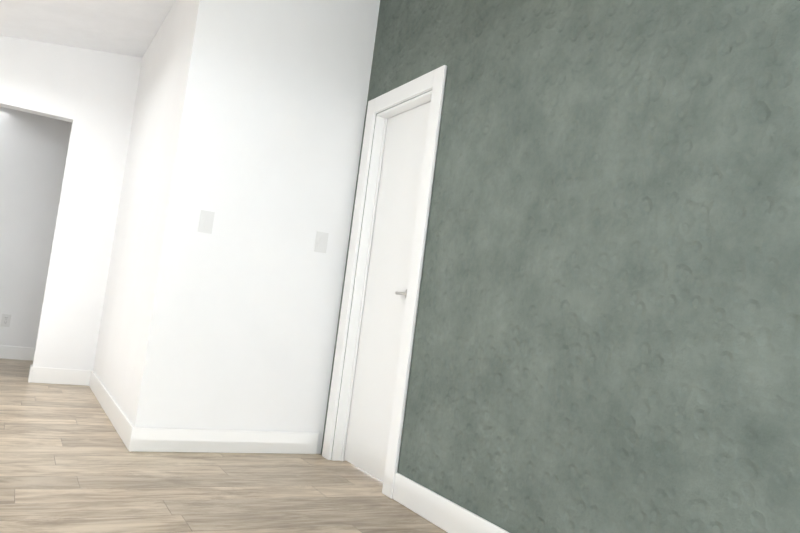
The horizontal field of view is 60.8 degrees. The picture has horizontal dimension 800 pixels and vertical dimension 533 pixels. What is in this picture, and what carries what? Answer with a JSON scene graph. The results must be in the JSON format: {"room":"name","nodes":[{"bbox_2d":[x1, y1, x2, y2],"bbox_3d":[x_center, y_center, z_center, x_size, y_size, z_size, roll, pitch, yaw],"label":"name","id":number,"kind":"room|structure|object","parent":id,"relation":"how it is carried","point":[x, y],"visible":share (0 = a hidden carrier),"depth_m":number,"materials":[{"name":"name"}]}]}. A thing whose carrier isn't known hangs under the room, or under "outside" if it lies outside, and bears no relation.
{"room":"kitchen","nodes":[
{"label":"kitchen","id":0,"kind":"room"},
{"bbox_2d":[0,106,71,347],"bbox_3d":[-3.551,-0.685,7.566,2.330,3.250,2.110,9,-5,-29],"label":"wall block","id":1,"kind":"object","parent":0,"point":[33,151],"depth_m":6.39,"materials":[{"name":"white paint"}]},
{"bbox_2d":[1,314,10,326],"bbox_3d":[-3.636,0.498,6.297,0.072,0.116,0.013,9,-5,-29],"label":"electrical outlet","id":2,"kind":"object","parent":1,"relation":"attached to","point":[5,320],"visible":1,"depth_m":6.30,"materials":[{"name":"white plastic"}]},
{"bbox_2d":[0,345,34,360],"bbox_3d":[-3.234,0.858,6.522,2.344,0.120,0.018,9,-5,-29],"label":"baseboard","id":3,"kind":"structure","parent":1,"relation":"attached to","point":[16,353],"depth_m":6.32,"materials":[{"name":"white wood"}]},
{"bbox_2d":[0,35,141,369],"bbox_3d":[-3.075,-0.814,5.043,3.980,3.250,0.120,9,-5,-29],"label":"wall","id":4,"kind":"structure","parent":0,"point":[90,94],"depth_m":5.30,"materials":[{"name":"white paint"}]},
{"bbox_2d":[28,365,90,385],"bbox_3d":[-3.711,0.660,4.672,2.922,0.120,0.134,9,-5,-29],"label":"baseboard","id":5,"kind":"structure","parent":4,"relation":"attached to","point":[46,375],"depth_m":5.21,"materials":[{"name":"white wood"}]},
{"bbox_2d":[0,0,175,56],"bbox_3d":[-0.789,-1.971,1.141,4.430,1.069,8.970,9,-5,-29],"label":"ceiling","id":6,"kind":"structure","parent":0,"point":[128,27],"depth_m":4.76,"materials":[{"name":"paint"}]},
{"bbox_2d":[93,0,228,427],"bbox_3d":[-1.628,-0.671,4.522,0.120,3.250,2.200,9,-5,-29],"label":"wall","id":7,"kind":"structure","parent":0,"point":[140,324],"depth_m":3.71,"materials":[{"name":"white paint"}]},
{"bbox_2d":[89,370,140,451],"bbox_3d":[-1.877,0.868,4.368,0.014,0.120,2.214,9,-5,-29],"label":"baseboard","id":8,"kind":"structure","parent":7,"relation":"attached to","point":[127,432],"depth_m":3.91,"materials":[{"name":"white wood"}]},
{"bbox_2d":[0,358,447,532],"bbox_3d":[-3.452,0.594,1.721,8.030,0.120,12.700,9,-5,-29],"label":"floor","id":9,"kind":"structure","parent":0,"point":[70,462],"depth_m":2.96,"materials":[{"name":"brown wood"}]},
{"bbox_2d":[165,0,379,453],"bbox_3d":[-0.675,-0.601,3.863,0.910,3.250,0.120,9,-5,-29],"label":"wall","id":10,"kind":"structure","parent":0,"point":[248,120],"depth_m":3.78,"materials":[{"name":"white paint"}]},
{"bbox_2d":[198,210,214,233],"bbox_3d":[-1.020,-0.235,3.593,0.072,0.116,0.012,9,-5,-29],"label":"light switch","id":11,"kind":"object","parent":10,"relation":"attached to","point":[206,219],"visible":1,"depth_m":3.59,"materials":[{"name":"white plastic"}]},
{"bbox_2d":[137,427,318,453],"bbox_3d":[-0.896,0.938,3.658,0.984,0.120,0.018,9,-5,-29],"label":"baseboard","id":12,"kind":"structure","parent":10,"relation":"attached to","point":[138,439],"depth_m":3.63,"materials":[{"name":"white wood"}]},
{"bbox_2d":[314,231,328,252],"bbox_3d":[-0.449,-0.139,3.912,0.072,0.116,0.012,9,-5,-29],"label":"light switch","id":13,"kind":"object","parent":10,"relation":"attached to","point":[321,240],"visible":1,"depth_m":3.91,"materials":[{"name":"white plastic"}]},
{"bbox_2d":[321,0,799,532],"bbox_3d":[-0.023,-0.528,3.741,0.120,3.250,12.470,9,-5,-29],"label":"wall","id":14,"kind":"structure","parent":0,"point":[607,332],"depth_m":2.21,"materials":[{"name":"paint"}]},
{"bbox_2d":[322,65,446,498],"bbox_3d":[-0.054,0.059,3.600,0.140,2.060,0.820,9,-5,-29],"label":"door frame","id":15,"kind":"structure","parent":14,"relation":"attached to","point":[434,81],"depth_m":3.79,"materials":[{"name":"white wood"}]},
{"bbox_2d":[344,102,430,481],"bbox_3d":[-0.051,0.108,3.602,0.077,1.940,0.604,9,-5,-29],"label":"closet door","id":16,"kind":"structure","parent":14,"relation":"in","point":[370,413],"depth_m":3.64,"materials":[{"name":"white wood"}]},
{"bbox_2d":[392,473,508,532],"bbox_3d":[1.372,0.998,0.647,0.014,0.120,5.720,9,-5,-29],"label":"baseboard","id":17,"kind":"structure","parent":14,"relation":"attached to","point":[444,514],"depth_m":2.81,"materials":[{"name":"white wood"}]}
]}

